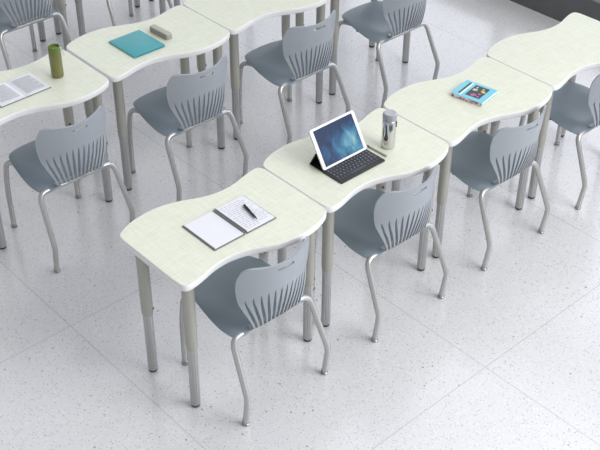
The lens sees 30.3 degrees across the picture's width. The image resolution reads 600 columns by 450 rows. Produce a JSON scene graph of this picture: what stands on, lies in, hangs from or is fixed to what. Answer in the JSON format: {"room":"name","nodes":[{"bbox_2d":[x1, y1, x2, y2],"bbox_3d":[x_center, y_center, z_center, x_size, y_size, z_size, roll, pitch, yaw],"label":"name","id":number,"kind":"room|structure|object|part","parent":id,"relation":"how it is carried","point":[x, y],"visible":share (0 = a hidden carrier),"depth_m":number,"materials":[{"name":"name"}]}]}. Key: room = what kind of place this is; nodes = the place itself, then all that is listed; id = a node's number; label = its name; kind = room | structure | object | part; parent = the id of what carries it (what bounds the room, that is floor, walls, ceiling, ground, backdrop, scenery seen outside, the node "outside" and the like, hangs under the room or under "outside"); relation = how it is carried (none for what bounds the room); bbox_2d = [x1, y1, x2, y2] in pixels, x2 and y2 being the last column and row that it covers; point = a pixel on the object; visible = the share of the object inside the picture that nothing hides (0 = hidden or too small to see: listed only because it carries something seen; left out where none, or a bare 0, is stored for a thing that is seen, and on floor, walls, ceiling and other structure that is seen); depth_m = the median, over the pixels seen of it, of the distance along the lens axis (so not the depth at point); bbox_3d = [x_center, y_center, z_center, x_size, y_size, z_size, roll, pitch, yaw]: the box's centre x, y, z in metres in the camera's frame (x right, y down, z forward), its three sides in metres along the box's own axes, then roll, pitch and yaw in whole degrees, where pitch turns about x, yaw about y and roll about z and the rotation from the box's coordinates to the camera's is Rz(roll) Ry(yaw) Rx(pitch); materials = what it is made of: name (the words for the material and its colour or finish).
{"room":"classroom","nodes":[
{"label":"classroom","id":0,"kind":"room"},
{"bbox_2d":[0,0,599,449],"bbox_3d":[-1.898,0.033,5.781,8.900,0.100,14.000,-28,46,-33],"label":"floor","id":1,"kind":"structure","parent":0,"point":[509,356],"depth_m":5.24,"materials":[{"name":"tile"}]},
{"bbox_2d":[0,0,72,69],"bbox_3d":[-1.719,-1.262,6.772,0.485,0.771,0.516,-28,46,-33],"label":"chair","id":2,"kind":"object","parent":1,"relation":"on","point":[14,14],"visible":0.94,"depth_m":6.63,"materials":[{"name":"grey plastic"}]},
{"bbox_3d":[-1.754,-0.960,6.655,0.057,0.408,0.154,-8,38,-11],"label":"leg","id":3,"kind":"part","parent":2,"relation":"part of","materials":[{"name":"silver metal"}]},
{"bbox_3d":[-1.594,-1.348,6.536,0.389,0.348,0.103,-28,46,-33],"label":"backrest","id":4,"kind":"part","parent":2,"relation":"part of","materials":[{"name":"grey plastic"}]},
{"bbox_3d":[-1.754,-1.314,6.782,0.422,0.040,0.411,-28,46,-33],"label":"seat","id":5,"kind":"part","parent":2,"relation":"part of","materials":[{"name":"grey plastic"}]},
{"bbox_3d":[-1.717,-1.277,6.758,0.332,0.032,0.290,-28,46,-33],"label":"frame","id":6,"kind":"part","parent":2,"relation":"part of","materials":[{"name":"silver metal"}]},
{"bbox_3d":[-1.719,-1.282,7.075,0.035,0.412,0.122,-10,38,-14],"label":"leg","id":7,"kind":"part","parent":2,"relation":"part of","materials":[{"name":"silver metal"}]},
{"bbox_3d":[-1.442,-1.129,6.882,0.154,0.408,0.057,12,39,15],"label":"leg","id":8,"kind":"part","parent":2,"relation":"part of","materials":[{"name":"silver metal"}]},
{"bbox_2d":[37,0,68,50],"bbox_3d":[-1.847,-1.335,6.891,0.760,0.740,0.544,-28,46,-33],"label":"desk","id":9,"kind":"object","parent":1,"relation":"on","point":[61,4],"visible":0.69,"depth_m":7.09,"materials":[{"name":"beige paint"}]},
{"bbox_3d":[-1.497,-1.511,6.878,0.060,0.376,0.060,-28,46,-33],"label":"leg","id":10,"kind":"part","parent":9,"relation":"part of","materials":[{"name":"beige paint"}]},
{"bbox_2d":[0,49,112,249],"bbox_3d":[-1.366,-0.369,5.622,0.760,0.740,0.544,-28,46,-33],"label":"desk","id":11,"kind":"object","parent":1,"relation":"on","point":[80,83],"visible":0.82,"depth_m":5.47,"materials":[{"name":"beige laminate"}]},
{"bbox_2d":[0,73,50,107],"bbox_3d":[-1.377,-0.658,5.379,0.282,0.013,0.188,-30,46,-34],"label":"open book","id":12,"kind":"object","parent":11,"relation":"on","point":[19,88],"visible":1,"depth_m":5.38,"materials":[{"name":"paper"}]},
{"bbox_2d":[48,44,63,77],"bbox_3d":[-1.197,-0.804,5.448,0.067,0.165,0.062,8,38,10],"label":"bottle","id":13,"kind":"object","parent":11,"relation":"on","point":[54,50],"visible":1,"depth_m":5.42,"materials":[{"name":"plastic"}]},
{"bbox_3d":[-1.199,-0.858,5.409,0.061,0.032,0.061,-7,38,-10],"label":"lid","id":14,"kind":"part","parent":13,"relation":"part of","materials":[{"name":"green plastic"}]},
{"bbox_3d":[-1.220,-0.673,5.775,0.060,0.376,0.060,-28,46,-33],"label":"leg","id":15,"kind":"part","parent":11,"relation":"part of","materials":[{"name":"beige paint"}]},
{"bbox_3d":[-1.016,-0.546,5.609,0.060,0.376,0.060,-28,46,-33],"label":"leg","id":16,"kind":"part","parent":11,"relation":"part of","materials":[{"name":"beige paint"}]},
{"bbox_2d":[3,106,134,272],"bbox_3d":[-1.176,-0.274,5.473,0.485,0.771,0.516,-28,46,-33],"label":"chair","id":17,"kind":"object","parent":1,"relation":"on","point":[58,158],"visible":0.99,"depth_m":5.30,"materials":[{"name":"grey plastic"}]},
{"bbox_3d":[-1.430,-0.156,5.591,0.122,0.412,0.035,15,39,18],"label":"leg","id":18,"kind":"part","parent":17,"relation":"part of","materials":[{"name":"silver metal"}]},
{"bbox_3d":[-1.211,0.029,5.356,0.058,0.408,0.154,-8,38,-11],"label":"leg","id":19,"kind":"part","parent":17,"relation":"part of","materials":[{"name":"silver metal"}]},
{"bbox_3d":[-1.211,-0.325,5.483,0.422,0.040,0.411,-28,46,-33],"label":"seat","id":20,"kind":"part","parent":17,"relation":"part of","materials":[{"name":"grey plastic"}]},
{"bbox_3d":[-1.051,-0.359,5.237,0.389,0.348,0.103,-28,46,-33],"label":"backrest","id":21,"kind":"part","parent":17,"relation":"part of","materials":[{"name":"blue plastic"}]},
{"bbox_3d":[-1.176,-0.293,5.776,0.035,0.412,0.122,-10,38,-14],"label":"leg","id":22,"kind":"part","parent":17,"relation":"part of","materials":[{"name":"silver metal"}]},
{"bbox_3d":[-1.174,-0.288,5.459,0.332,0.032,0.290,-28,46,-33],"label":"frame","id":23,"kind":"part","parent":17,"relation":"part of","materials":[{"name":"silver metal"}]},
{"bbox_3d":[-0.899,-0.140,5.582,0.154,0.408,0.058,12,39,15],"label":"leg","id":24,"kind":"part","parent":17,"relation":"part of","materials":[{"name":"silver metal"}]},
{"bbox_2d":[52,0,165,36],"bbox_3d":[-1.281,-1.642,7.303,0.760,0.740,0.544,-28,46,-33],"label":"desk","id":25,"kind":"object","parent":1,"relation":"on","point":[162,5],"visible":0.67,"depth_m":7.30,"materials":[{"name":"beige paint"}]},
{"bbox_2d":[83,0,173,30],"bbox_3d":[-1.152,-1.570,7.184,0.485,0.771,0.516,-28,46,-33],"label":"chair","id":26,"kind":"object","parent":1,"relation":"on","point":[108,2],"visible":0.22,"depth_m":7.02,"materials":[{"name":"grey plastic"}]},
{"bbox_3d":[-1.187,-1.267,7.068,0.057,0.408,0.154,-8,38,-11],"label":"leg","id":27,"kind":"part","parent":26,"relation":"part of","materials":[{"name":"silver metal"}]},
{"bbox_3d":[-1.152,-1.590,7.487,0.035,0.412,0.122,-10,38,-14],"label":"leg","id":28,"kind":"part","parent":26,"relation":"part of","materials":[{"name":"silver metal"}]},
{"bbox_3d":[-0.875,-1.436,7.294,0.154,0.408,0.057,12,39,15],"label":"leg","id":29,"kind":"part","parent":26,"relation":"part of","materials":[{"name":"silver metal"}]},
{"bbox_2d":[66,5,229,190],"bbox_3d":[-0.795,-0.679,6.038,0.760,0.740,0.544,-28,46,-33],"label":"desk","id":30,"kind":"object","parent":1,"relation":"on","point":[193,34],"visible":0.79,"depth_m":5.80,"materials":[{"name":"beige laminate"}]},
{"bbox_3d":[-1.129,-0.738,5.862,0.060,0.376,0.060,-28,46,-33],"label":"leg","id":31,"kind":"part","parent":30,"relation":"part of","materials":[{"name":"beige paint"}]},
{"bbox_3d":[-0.925,-0.611,5.695,0.060,0.376,0.060,-28,46,-33],"label":"leg","id":32,"kind":"part","parent":30,"relation":"part of","materials":[{"name":"beige paint"}]},
{"bbox_2d":[109,30,164,57],"bbox_3d":[-0.846,-0.941,5.761,0.196,0.010,0.228,-29,46,-33],"label":"folder","id":33,"kind":"object","parent":30,"relation":"on","point":[138,43],"visible":1,"depth_m":5.75,"materials":[{"name":"teal plastic"}]},
{"bbox_2d":[150,24,171,39],"bbox_3d":[-0.734,-1.017,5.845,0.148,0.031,0.038,31,47,34],"label":"eraser","id":34,"kind":"object","parent":30,"relation":"on","point":[155,29],"visible":1,"depth_m":5.83,"materials":[{"name":"beige rubber"}]},
{"bbox_3d":[-0.649,-0.983,6.190,0.060,0.376,0.060,-28,46,-33],"label":"leg","id":35,"kind":"part","parent":30,"relation":"part of","materials":[{"name":"beige paint"}]},
{"bbox_3d":[-0.445,-0.856,6.024,0.060,0.376,0.060,-28,46,-33],"label":"leg","id":36,"kind":"part","parent":30,"relation":"part of","materials":[{"name":"beige paint"}]},
{"bbox_2d":[149,0,179,6],"bbox_3d":[-0.714,-1.949,7.715,0.760,0.740,0.544,-28,46,-33],"label":"desk","id":37,"kind":"object","parent":1,"relation":"on","point":[176,2],"visible":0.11,"depth_m":7.62,"materials":[{"name":"beige paint"}]},
{"bbox_2d":[127,55,248,201],"bbox_3d":[-0.622,-0.574,5.875,0.485,0.771,0.516,-28,46,-33],"label":"chair","id":38,"kind":"object","parent":1,"relation":"on","point":[187,102],"visible":0.95,"depth_m":5.71,"materials":[{"name":"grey plastic"}]},
{"bbox_3d":[-0.876,-0.456,5.994,0.122,0.412,0.035,15,39,18],"label":"leg","id":39,"kind":"part","parent":38,"relation":"part of","materials":[{"name":"silver metal"}]},
{"bbox_3d":[-0.657,-0.272,5.759,0.058,0.408,0.154,-8,38,-11],"label":"leg","id":40,"kind":"part","parent":38,"relation":"part of","materials":[{"name":"silver metal"}]},
{"bbox_3d":[-0.657,-0.626,5.886,0.422,0.040,0.411,-28,46,-33],"label":"seat","id":41,"kind":"part","parent":38,"relation":"part of","materials":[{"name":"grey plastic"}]},
{"bbox_3d":[-0.622,-0.594,6.178,0.035,0.412,0.122,-10,38,-14],"label":"leg","id":42,"kind":"part","parent":38,"relation":"part of","materials":[{"name":"silver metal"}]},
{"bbox_3d":[-0.497,-0.660,5.640,0.389,0.348,0.103,-28,46,-33],"label":"backrest","id":43,"kind":"part","parent":38,"relation":"part of","materials":[{"name":"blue plastic"}]},
{"bbox_3d":[-0.620,-0.589,5.862,0.332,0.032,0.290,-28,46,-33],"label":"frame","id":44,"kind":"part","parent":38,"relation":"part of","materials":[{"name":"silver metal"}]},
{"bbox_3d":[-0.345,-0.441,5.985,0.154,0.408,0.058,12,39,15],"label":"leg","id":45,"kind":"part","parent":38,"relation":"part of","materials":[{"name":"silver metal"}]},
{"bbox_2d":[120,168,325,407],"bbox_3d":[-0.311,0.285,4.770,0.760,0.740,0.544,-28,46,-33],"label":"desk","id":46,"kind":"object","parent":1,"relation":"on","point":[158,240],"visible":0.95,"depth_m":4.54,"materials":[{"name":"beige laminate"}]},
{"bbox_3d":[-0.646,0.226,4.594,0.060,0.376,0.060,-28,46,-33],"label":"leg","id":47,"kind":"part","parent":46,"relation":"part of","materials":[{"name":"beige paint"}]},
{"bbox_3d":[-0.442,0.353,4.428,0.060,0.376,0.060,-28,46,-33],"label":"leg","id":48,"kind":"part","parent":46,"relation":"part of","materials":[{"name":"beige paint"}]},
{"bbox_2d":[182,195,275,250],"bbox_3d":[-0.289,-0.017,4.541,0.327,0.017,0.214,-28,46,-33],"label":"spiral notebook","id":49,"kind":"object","parent":46,"relation":"on","point":[229,222],"visible":1,"depth_m":4.53,"materials":[{"name":"paper"}]},
{"bbox_2d":[243,204,256,218],"bbox_3d":[-0.205,-0.055,4.580,0.012,0.013,0.112,-19,41,-24],"label":"ballpoint pen","id":50,"kind":"object","parent":49,"relation":"on","point":[244,205],"visible":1,"depth_m":4.58,"materials":[{"name":"black plastic"}]},
{"bbox_3d":[-0.166,-0.019,4.923,0.060,0.376,0.060,-28,46,-33],"label":"leg","id":51,"kind":"part","parent":46,"relation":"part of","materials":[{"name":"beige paint"}]},
{"bbox_3d":[0.038,0.108,4.757,0.060,0.376,0.060,-28,46,-33],"label":"leg","id":52,"kind":"part","parent":46,"relation":"part of","materials":[{"name":"beige paint"}]},
{"bbox_2d":[179,236,330,426],"bbox_3d":[-0.211,0.334,4.681,0.485,0.771,0.516,-28,46,-33],"label":"chair","id":53,"kind":"object","parent":1,"relation":"on","point":[246,293],"visible":0.97,"depth_m":4.53,"materials":[{"name":"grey plastic"}]},
{"bbox_3d":[-0.464,0.452,4.799,0.122,0.412,0.035,15,39,18],"label":"leg","id":54,"kind":"part","parent":53,"relation":"part of","materials":[{"name":"silver metal"}]},
{"bbox_3d":[-0.246,0.637,4.564,0.057,0.408,0.154,-8,38,-11],"label":"leg","id":55,"kind":"part","parent":53,"relation":"part of","materials":[{"name":"silver metal"}]},
{"bbox_3d":[-0.246,0.283,4.691,0.422,0.040,0.411,-28,46,-33],"label":"seat","id":56,"kind":"part","parent":53,"relation":"part of","materials":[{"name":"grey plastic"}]},
{"bbox_3d":[-0.209,0.320,4.667,0.332,0.032,0.290,-28,46,-33],"label":"frame","id":57,"kind":"part","parent":53,"relation":"part of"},
{"bbox_3d":[-0.086,0.248,4.445,0.389,0.348,0.103,-28,46,-33],"label":"backrest","id":58,"kind":"part","parent":53,"relation":"part of","materials":[{"name":"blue plastic"}]},
{"bbox_3d":[0.066,0.468,4.790,0.154,0.408,0.057,12,39,15],"label":"leg","id":59,"kind":"part","parent":53,"relation":"part of","materials":[{"name":"silver metal"}]},
{"bbox_2d":[183,0,329,139],"bbox_3d":[-0.231,-0.985,6.448,0.760,0.740,0.544,-28,46,-33],"label":"desk","id":60,"kind":"object","parent":1,"relation":"on","point":[235,16],"visible":0.72,"depth_m":6.13,"materials":[{"name":"beige laminate"}]},
{"bbox_3d":[-0.565,-1.044,6.271,0.060,0.376,0.060,-28,46,-33],"label":"leg","id":61,"kind":"part","parent":60,"relation":"part of","materials":[{"name":"beige paint"}]},
{"bbox_3d":[-0.361,-0.916,6.105,0.060,0.376,0.060,-28,46,-33],"label":"leg","id":62,"kind":"part","parent":60,"relation":"part of","materials":[{"name":"beige paint"}]},
{"bbox_3d":[-0.085,-1.289,6.600,0.060,0.376,0.060,-28,46,-33],"label":"leg","id":63,"kind":"part","parent":60,"relation":"part of","materials":[{"name":"beige paint"}]},
{"bbox_3d":[0.119,-1.162,6.434,0.060,0.376,0.060,-28,46,-33],"label":"leg","id":64,"kind":"part","parent":60,"relation":"part of","materials":[{"name":"beige paint"}]},
{"bbox_2d":[239,10,350,143],"bbox_3d":[-0.052,-0.884,6.290,0.485,0.771,0.516,-28,46,-33],"label":"chair","id":65,"kind":"object","parent":1,"relation":"on","point":[303,52],"visible":0.96,"depth_m":6.13,"materials":[{"name":"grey plastic"}]},
{"bbox_3d":[-0.305,-0.766,6.409,0.122,0.412,0.035,15,39,18],"label":"leg","id":66,"kind":"part","parent":65,"relation":"part of","materials":[{"name":"silver metal"}]},
{"bbox_3d":[-0.074,-0.581,6.174,0.081,0.408,0.137,-28,46,-33],"label":"leg","id":67,"kind":"part","parent":65,"relation":"part of","materials":[{"name":"silver metal"}]},
{"bbox_3d":[-0.087,-0.935,6.300,0.422,0.040,0.411,-28,46,-33],"label":"seat","id":68,"kind":"part","parent":65,"relation":"part of","materials":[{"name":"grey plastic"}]},
{"bbox_3d":[-0.052,-0.903,6.593,0.035,0.412,0.122,-10,38,-14],"label":"leg","id":69,"kind":"part","parent":65,"relation":"part of","materials":[{"name":"silver metal"}]},
{"bbox_3d":[-0.050,-0.898,6.277,0.332,0.032,0.290,-28,46,-33],"label":"frame","id":70,"kind":"part","parent":65,"relation":"part of","materials":[{"name":"silver metal"}]},
{"bbox_3d":[0.073,-0.969,6.054,0.389,0.348,0.103,-28,46,-33],"label":"backrest","id":71,"kind":"part","parent":65,"relation":"part of","materials":[{"name":"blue plastic"}]},
{"bbox_3d":[0.225,-0.750,6.400,0.154,0.408,0.058,12,39,15],"label":"leg","id":72,"kind":"part","parent":65,"relation":"part of","materials":[{"name":"silver metal"}]},
{"bbox_2d":[295,0,410,94],"bbox_3d":[0.333,-1.291,6.858,0.760,0.740,0.544,-28,46,-33],"label":"desk","id":73,"kind":"object","parent":1,"relation":"on","point":[334,4],"visible":0.49,"depth_m":6.73,"materials":[{"name":"beige paint"}]},
{"bbox_3d":[-0.001,-1.350,6.681,0.060,0.376,0.060,-28,46,-33],"label":"leg","id":74,"kind":"part","parent":73,"relation":"part of","materials":[{"name":"beige paint"}]},
{"bbox_3d":[0.203,-1.222,6.515,0.060,0.376,0.060,-28,46,-33],"label":"leg","id":75,"kind":"part","parent":73,"relation":"part of","materials":[{"name":"beige paint"}]},
{"bbox_2d":[263,108,448,326],"bbox_3d":[0.252,-0.021,5.180,0.760,0.740,0.544,-28,46,-33],"label":"desk","id":76,"kind":"object","parent":1,"relation":"on","point":[416,151],"visible":0.66,"depth_m":4.93,"materials":[{"name":"beige laminate"}]},
{"bbox_3d":[0.122,0.048,4.838,0.060,0.376,0.060,-28,46,-33],"label":"leg","id":77,"kind":"part","parent":76,"relation":"part of","materials":[{"name":"beige paint"}]},
{"bbox_2d":[310,149,384,183],"bbox_3d":[0.209,-0.304,4.880,0.270,0.072,0.206,-28,46,-33],"label":"keyboard cover","id":78,"kind":"object","parent":76,"relation":"on","point":[365,160],"visible":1,"depth_m":4.87,"materials":[{"name":"plastic"}]},
{"bbox_2d":[309,110,366,169],"bbox_3d":[0.168,-0.374,4.884,0.268,0.162,0.105,-28,46,-33],"label":"tablet","id":79,"kind":"object","parent":78,"relation":"on","point":[340,138],"visible":1,"depth_m":4.88,"materials":[{"name":"metal"}]},
{"bbox_2d":[367,145,386,156],"bbox_3d":[0.344,-0.334,4.973,0.009,0.009,0.124,-30,46,-33],"label":"stylus","id":80,"kind":"object","parent":76,"relation":"on","point":[374,149],"visible":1,"depth_m":4.97,"materials":[{"name":"grey plastic"}]},
{"bbox_3d":[0.398,-0.325,5.333,0.060,0.376,0.060,-28,46,-33],"label":"leg","id":81,"kind":"part","parent":76,"relation":"part of","materials":[{"name":"beige paint"}]},
{"bbox_2d":[381,109,396,148],"bbox_3d":[0.398,-0.427,4.957,0.064,0.178,0.064,-28,46,-33],"label":"bottle","id":82,"kind":"object","parent":76,"relation":"on","point":[389,123],"visible":1,"depth_m":4.93,"materials":[{"name":"silver metal"}]},
{"bbox_3d":[0.398,-0.483,4.914,0.064,0.036,0.064,-28,46,-33],"label":"lid","id":83,"kind":"part","parent":82,"relation":"part of","materials":[{"name":"grey plastic"}]},
{"bbox_3d":[0.602,-0.198,5.167,0.060,0.376,0.060,-28,46,-33],"label":"leg","id":84,"kind":"part","parent":76,"relation":"part of","materials":[{"name":"beige paint"}]},
{"bbox_2d":[313,165,448,341],"bbox_3d":[0.357,0.026,5.094,0.485,0.771,0.516,-28,46,-33],"label":"chair","id":85,"kind":"object","parent":1,"relation":"on","point":[372,222],"visible":0.94,"depth_m":4.94,"materials":[{"name":"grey plastic"}]},
{"bbox_3d":[0.104,0.144,5.212,0.122,0.412,0.035,15,39,18],"label":"leg","id":86,"kind":"part","parent":85,"relation":"part of","materials":[{"name":"silver metal"}]},
{"bbox_3d":[0.322,0.329,4.977,0.058,0.408,0.154,-8,38,-11],"label":"leg","id":87,"kind":"part","parent":85,"relation":"part of","materials":[{"name":"silver metal"}]},
{"bbox_3d":[0.322,-0.025,5.104,0.422,0.040,0.411,-28,46,-33],"label":"seat","id":88,"kind":"part","parent":85,"relation":"part of","materials":[{"name":"grey plastic"}]},
{"bbox_3d":[0.482,-0.060,4.858,0.389,0.348,0.103,-28,46,-33],"label":"backrest","id":89,"kind":"part","parent":85,"relation":"part of","materials":[{"name":"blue plastic"}]},
{"bbox_3d":[0.634,0.160,5.204,0.154,0.408,0.057,12,39,15],"label":"leg","id":90,"kind":"part","parent":85,"relation":"part of","materials":[{"name":"silver metal"}]},
{"bbox_2d":[336,0,439,107],"bbox_3d":[0.515,-1.191,6.703,0.485,0.771,0.516,-28,46,-33],"label":"chair","id":91,"kind":"object","parent":1,"relation":"on","point":[380,22],"visible":0.92,"depth_m":6.58,"materials":[{"name":"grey plastic"}]},
{"bbox_3d":[0.262,-1.073,6.821,0.122,0.412,0.035,15,39,18],"label":"leg","id":92,"kind":"part","parent":91,"relation":"part of","materials":[{"name":"silver metal"}]},
{"bbox_3d":[0.480,-1.243,6.713,0.422,0.040,0.411,-28,46,-33],"label":"seat","id":93,"kind":"part","parent":91,"relation":"part of","materials":[{"name":"grey plastic"}]},
{"bbox_3d":[0.493,-0.889,6.587,0.081,0.408,0.137,-28,46,-33],"label":"leg","id":94,"kind":"part","parent":91,"relation":"part of","materials":[{"name":"silver metal"}]},
{"bbox_3d":[0.517,-1.206,6.689,0.332,0.032,0.290,-28,46,-33],"label":"frame","id":95,"kind":"part","parent":91,"relation":"part of","materials":[{"name":"silver metal"}]},
{"bbox_3d":[0.640,-1.277,6.467,0.389,0.348,0.103,-28,46,-33],"label":"backrest","id":96,"kind":"part","parent":91,"relation":"part of","materials":[{"name":"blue plastic"}]},
{"bbox_3d":[0.792,-1.058,6.813,0.154,0.408,0.058,12,39,15],"label":"leg","id":97,"kind":"part","parent":91,"relation":"part of","materials":[{"name":"silver metal"}]},
{"bbox_2d":[383,57,552,257],"bbox_3d":[0.816,-0.327,5.590,0.760,0.740,0.544,-28,46,-33],"label":"desk","id":98,"kind":"object","parent":1,"relation":"on","point":[429,105],"visible":0.78,"depth_m":5.34,"materials":[{"name":"beige laminate"}]},
{"bbox_3d":[0.686,-0.258,5.248,0.060,0.376,0.060,-28,46,-33],"label":"leg","id":99,"kind":"part","parent":98,"relation":"part of","materials":[{"name":"beige paint"}]},
{"bbox_2d":[450,80,497,106],"bbox_3d":[0.844,-0.640,5.375,0.172,0.019,0.157,25,43,29],"label":"book","id":100,"kind":"object","parent":98,"relation":"on","point":[469,91],"visible":1,"depth_m":5.36,"materials":[{"name":"blue paper"}]},
{"bbox_2d":[466,85,489,98],"bbox_3d":[0.859,-0.643,5.364,0.078,0.001,0.111,25,43,29],"label":"picture","id":101,"kind":"object","parent":100,"relation":"on","point":[472,91],"depth_m":5.36},
{"bbox_3d":[0.962,-0.631,5.743,0.060,0.376,0.060,-28,46,-33],"label":"leg","id":102,"kind":"part","parent":98,"relation":"part of","materials":[{"name":"beige paint"}]},
{"bbox_3d":[1.165,-0.503,5.577,0.060,0.376,0.060,-28,46,-33],"label":"leg","id":103,"kind":"part","parent":98,"relation":"part of","materials":[{"name":"beige paint"}]},
{"bbox_2d":[422,105,549,270],"bbox_3d":[0.925,-0.282,5.507,0.485,0.771,0.516,-28,46,-33],"label":"chair","id":104,"kind":"object","parent":1,"relation":"on","point":[482,161],"visible":0.94,"depth_m":5.35,"materials":[{"name":"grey plastic"}]},
{"bbox_3d":[0.925,-0.302,5.810,0.035,0.412,0.122,-10,38,-14],"label":"leg","id":105,"kind":"part","parent":104,"relation":"part of","materials":[{"name":"silver metal"}]},
{"bbox_3d":[0.890,-0.334,5.517,0.422,0.040,0.411,-28,46,-33],"label":"seat","id":106,"kind":"part","parent":104,"relation":"part of","materials":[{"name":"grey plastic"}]},
{"bbox_3d":[0.890,0.021,5.390,0.057,0.408,0.154,-8,38,-11],"label":"leg","id":107,"kind":"part","parent":104,"relation":"part of","materials":[{"name":"silver metal"}]},
{"bbox_3d":[1.050,-0.368,5.271,0.389,0.348,0.103,-28,46,-33],"label":"backrest","id":108,"kind":"part","parent":104,"relation":"part of","materials":[{"name":"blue plastic"}]},
{"bbox_3d":[1.202,-0.148,5.617,0.154,0.408,0.057,12,39,15],"label":"leg","id":109,"kind":"part","parent":104,"relation":"part of","materials":[{"name":"silver metal"}]},
{"bbox_2d":[487,12,599,198],"bbox_3d":[1.380,-0.633,6.000,0.760,0.740,0.544,-28,46,-33],"label":"desk","id":110,"kind":"object","parent":1,"relation":"on","point":[554,56],"visible":0.75,"depth_m":5.75,"materials":[{"name":"beige laminate"}]},
{"bbox_3d":[1.046,-0.692,5.824,0.060,0.376,0.060,-28,46,-33],"label":"leg","id":111,"kind":"part","parent":110,"relation":"part of","materials":[{"name":"beige paint"}]},
{"bbox_3d":[1.249,-0.564,5.658,0.060,0.376,0.060,-28,46,-33],"label":"leg","id":112,"kind":"part","parent":110,"relation":"part of","materials":[{"name":"beige paint"}]},
{"bbox_3d":[1.526,-0.937,6.153,0.060,0.376,0.060,-28,46,-33],"label":"leg","id":113,"kind":"part","parent":110,"relation":"part of","materials":[{"name":"beige paint"}]},
{"bbox_2d":[510,0,599,21],"bbox_3d":[1.407,-1.889,8.086,0.320,0.224,14.000,-28,46,-33],"label":"baseboard","id":114,"kind":"structure","parent":1,"relation":"on","point":[558,10],"depth_m":7.58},
{"bbox_2d":[587,0,599,4],"bbox_3d":[1.396,-1.978,8.006,0.290,0.015,14.000,-28,46,-33],"label":"trim","id":115,"kind":"structure","parent":114,"relation":"on","point":[597,2],"depth_m":7.35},
{"bbox_2d":[519,74,599,209],"bbox_3d":[1.492,-0.590,5.920,0.485,0.771,0.516,-28,46,-33],"label":"chair","id":116,"kind":"object","parent":1,"relation":"on","point":[575,108],"visible":0.8,"depth_m":5.83,"materials":[{"name":"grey plastic"}]},
{"bbox_3d":[1.239,-0.472,6.038,0.122,0.412,0.035,15,39,18],"label":"leg","id":117,"kind":"part","parent":116,"relation":"part of","materials":[{"name":"silver metal"}]},
{"bbox_3d":[1.492,-0.610,6.223,0.035,0.412,0.122,-10,38,-14],"label":"leg","id":118,"kind":"part","parent":116,"relation":"part of","materials":[{"name":"silver metal"}]},
{"bbox_3d":[1.457,-0.641,5.930,0.422,0.040,0.411,-28,46,-33],"label":"seat","id":119,"kind":"part","parent":116,"relation":"part of","materials":[{"name":"grey plastic"}]},
{"bbox_3d":[1.458,-0.287,5.803,0.058,0.408,0.154,-8,38,-11],"label":"leg","id":120,"kind":"part","parent":116,"relation":"part of","materials":[{"name":"silver metal"}]},
{"bbox_3d":[1.617,-0.676,5.684,0.389,0.348,0.103,-28,46,-33],"label":"backrest","id":121,"kind":"part","parent":116,"relation":"part of","materials":[{"name":"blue plastic"}]}
]}

